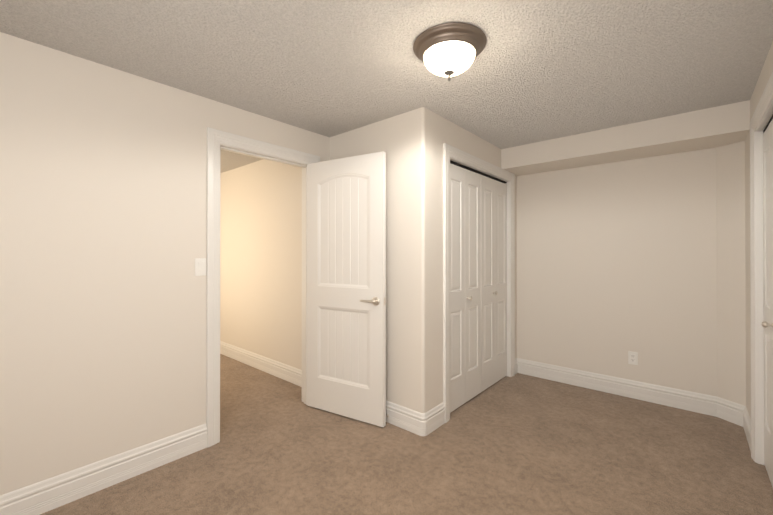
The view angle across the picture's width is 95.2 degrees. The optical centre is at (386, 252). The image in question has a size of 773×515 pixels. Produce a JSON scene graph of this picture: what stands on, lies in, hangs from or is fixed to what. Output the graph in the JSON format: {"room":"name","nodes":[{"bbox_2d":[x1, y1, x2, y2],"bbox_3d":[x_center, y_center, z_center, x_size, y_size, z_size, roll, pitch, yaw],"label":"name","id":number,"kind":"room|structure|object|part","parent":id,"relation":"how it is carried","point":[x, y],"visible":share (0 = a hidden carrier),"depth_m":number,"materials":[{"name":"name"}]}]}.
{"room":"empty bedroom","nodes":[
{"label":"empty bedroom","id":0,"kind":"room"},
{"bbox_2d":[0,32,329,494],"bbox_3d":[-0.892,0.135,2.814,0.120,2.390,4.560,0,0,41],"label":"wall","id":1,"kind":"structure","parent":0,"point":[103,188],"depth_m":1.93,"materials":[{"name":"white paint"}]},
{"bbox_2d":[0,424,206,514],"bbox_3d":[-1.725,1.219,1.741,0.015,0.156,1.613,0,0,41],"label":"baseboard","id":2,"kind":"structure","parent":1,"relation":"attached to","point":[44,496],"depth_m":1.92,"materials":[{"name":"white wood"}]},
{"bbox_2d":[195,258,205,275],"bbox_3d":[-1.224,0.099,2.328,0.012,0.114,0.070,0,0,41],"label":"light switch","id":3,"kind":"object","parent":1,"relation":"attached to","point":[200,266],"visible":1,"depth_m":2.33,"materials":[{"name":"white plastic"}]},
{"bbox_2d":[206,127,319,447],"bbox_3d":[-0.934,0.234,2.750,0.140,2.132,0.942,0,0,41],"label":"door frame","id":4,"kind":"structure","parent":1,"relation":"attached to","point":[216,138],"depth_m":2.40,"materials":[{"name":"white wood"}]},
{"bbox_2d":[306,151,385,426],"bbox_3d":[-0.340,0.273,2.802,0.772,2.030,0.139,0,0,30],"label":"entry door","id":5,"kind":"structure","parent":4,"relation":"attached to","point":[346,286],"depth_m":2.77,"materials":[{"name":"white painted wood"},{"name":"satin nickel"}]},
{"bbox_3d":[-0.127,0.365,2.627,0.151,0.066,0.052,0,0,30],"label":"handle","id":6,"kind":"part","parent":5,"relation":"part of","materials":[{"name":"silver metal"}]},
{"bbox_2d":[220,107,432,412],"bbox_3d":[-1.449,0.139,4.053,4.620,2.390,0.120,0,0,41],"label":"wall","id":7,"kind":"structure","parent":0,"point":[261,257],"depth_m":3.44,"materials":[{"name":"white paint"}]},
{"bbox_2d":[220,341,301,386],"bbox_3d":[-1.925,1.228,4.370,3.480,0.156,0.015,0,0,41],"label":"baseboard","id":8,"kind":"structure","parent":7,"relation":"attached to","point":[291,374],"depth_m":3.86,"materials":[{"name":"white wood"}]},
{"bbox_2d":[386,401,444,435],"bbox_3d":[-0.072,1.223,2.878,1.035,0.156,0.383,0,0,41],"label":"baseboard","id":9,"kind":"structure","parent":7,"relation":"attached to","point":[419,423],"depth_m":2.58,"materials":[{"name":"white wood"}]},
{"bbox_2d":[0,0,772,172],"bbox_3d":[-0.830,-1.080,2.845,7.380,0.100,4.680,0,0,41],"label":"ceiling","id":10,"kind":"structure","parent":0,"point":[539,71],"depth_m":1.86,"materials":[{"name":"white paint"}]},
{"bbox_2d":[413,22,486,80],"bbox_3d":[0.313,-0.943,1.766,0.360,0.181,0.360,0,0,41],"label":"ceiling light","id":11,"kind":"object","parent":10,"relation":"attached to","point":[450,49],"visible":1,"depth_m":1.67,"materials":[{"name":"white glass"}]},
{"bbox_3d":[0.313,-0.939,1.766,0.257,0.089,0.257,0,0,41],"label":"glass","id":12,"kind":"part","parent":11,"relation":"part of","materials":[{"name":"white glass"}]},
{"bbox_2d":[40,354,772,514],"bbox_3d":[-0.830,1.350,2.836,7.380,0.100,4.680,0,0,41],"label":"floor","id":13,"kind":"structure","parent":0,"point":[519,444],"depth_m":2.17,"materials":[{"name":"carpet"}]},
{"bbox_2d":[433,112,516,407],"bbox_3d":[0.832,0.137,3.253,0.120,2.390,1.645,0,0,41],"label":"wall","id":14,"kind":"structure","parent":0,"point":[446,131],"depth_m":2.67,"materials":[{"name":"white paint"}]},
{"bbox_2d":[450,163,464,412],"bbox_3d":[0.559,0.287,2.913,0.034,2.000,0.300,0,0,41],"label":"bifold closet door","id":15,"kind":"structure","parent":14,"relation":"in","point":[457,286],"depth_m":2.92,"materials":[{"name":"white wood"}]},
{"bbox_2d":[465,169,480,402],"bbox_3d":[0.773,0.287,3.127,0.078,2.000,0.300,0,0,41],"label":"bifold closet door","id":16,"kind":"structure","parent":14,"relation":"in","point":[472,284],"depth_m":3.13,"materials":[{"name":"white wood"}]},
{"bbox_2d":[450,160,506,182],"bbox_3d":[0.847,-0.732,3.269,0.055,0.012,1.215,0,0,41],"label":"track","id":17,"kind":"object","parent":14,"relation":"attached to","point":[472,170],"visible":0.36,"depth_m":3.19,"materials":[{"name":"black metal"}]},
{"bbox_2d":[443,143,514,422],"bbox_3d":[0.845,0.272,3.268,0.120,2.060,1.255,0,0,41],"label":"door frame","id":18,"kind":"structure","parent":14,"relation":"attached to","point":[508,270],"depth_m":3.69,"materials":[{"name":"white wood"}]},
{"bbox_2d":[481,175,497,391],"bbox_3d":[0.973,0.288,3.360,0.078,2.000,0.300,0,0,41],"label":"bifold closet door","id":19,"kind":"structure","parent":14,"relation":"in","point":[488,292],"depth_m":3.36,"materials":[{"name":"white wood"}]},
{"bbox_2d":[495,180,506,382],"bbox_3d":[1.153,0.289,3.602,0.034,2.000,0.300,0,0,41],"label":"bifold closet door","id":20,"kind":"structure","parent":14,"relation":"in","point":[501,280],"depth_m":3.59,"materials":[{"name":"white wood"}]},
{"bbox_2d":[517,148,716,396],"bbox_3d":[2.022,0.137,3.393,3.780,2.390,0.120,0,0,41],"label":"wall","id":21,"kind":"structure","parent":0,"point":[616,262],"depth_m":3.20,"materials":[{"name":"white paint"}]},
{"bbox_2d":[515,358,750,450],"bbox_3d":[1.877,1.223,3.037,1.740,0.156,0.603,0,0,41],"label":"baseboard","id":22,"kind":"structure","parent":21,"relation":"attached to","point":[729,411],"depth_m":3.08,"materials":[{"name":"white wood"}]},
{"bbox_2d":[628,351,637,364],"bbox_3d":[2.199,0.946,3.152,0.070,0.114,0.008,0,0,41],"label":"electrical outlet","id":23,"kind":"object","parent":21,"relation":"attached to","point":[633,358],"visible":1,"depth_m":3.15,"materials":[{"name":"white plastic"}]},
{"bbox_2d":[501,100,749,175],"bbox_3d":[1.940,-0.944,3.117,1.740,0.230,0.410,0,0,41],"label":"ceiling soffit","id":24,"kind":"structure","parent":0,"point":[716,127],"depth_m":2.86,"materials":[{"name":"white paint"}]},
{"bbox_2d":[717,141,745,405],"bbox_3d":[2.650,0.245,2.712,0.160,2.170,0.110,0,0,41],"label":"wall","id":25,"kind":"structure","parent":0,"point":[731,351],"depth_m":2.71,"materials":[{"name":"white paint"}]},
{"bbox_2d":[745,42,772,418],"bbox_3d":[1.329,0.129,0.980,0.120,2.390,4.440,0,0,41],"label":"wall","id":26,"kind":"structure","parent":0,"point":[764,76],"depth_m":2.39,"materials":[{"name":"white paint"}]},
{"bbox_2d":[750,72,772,464],"bbox_3d":[1.928,0.266,1.675,0.120,2.060,1.255,0,0,41],"label":"door frame","id":27,"kind":"structure","parent":26,"relation":"attached to","point":[759,266],"depth_m":2.16,"materials":[{"name":"white wood"}]},
{"bbox_2d":[761,119,772,430],"bbox_3d":[2.000,0.283,1.815,0.078,2.000,0.300,0,0,41],"label":"door leaf","id":28,"kind":"structure","parent":26,"relation":"in","point":[764,324],"depth_m":1.91,"materials":[{"name":"white wood"}]},
{"bbox_3d":[2.058,0.392,1.909,0.044,0.035,0.035,0,0,41],"label":"knob","id":29,"kind":"part","parent":28,"relation":"part of","materials":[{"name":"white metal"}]},
{"bbox_2d":[763,122,772,486],"bbox_3d":[2.213,0.284,2.029,0.034,2.000,0.300,0,0,41],"label":"door leaf","id":30,"kind":"structure","parent":26,"relation":"in","point":[767,276],"depth_m":2.04,"materials":[{"name":"white wood"}]},
{"bbox_2d":[763,115,772,132],"bbox_3d":[1.926,-0.738,1.680,0.055,0.012,1.215,0,0,41],"label":"track","id":31,"kind":"object","parent":26,"relation":"attached to","point":[768,123],"visible":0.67,"depth_m":2.02,"materials":[{"name":"black"}]}
]}

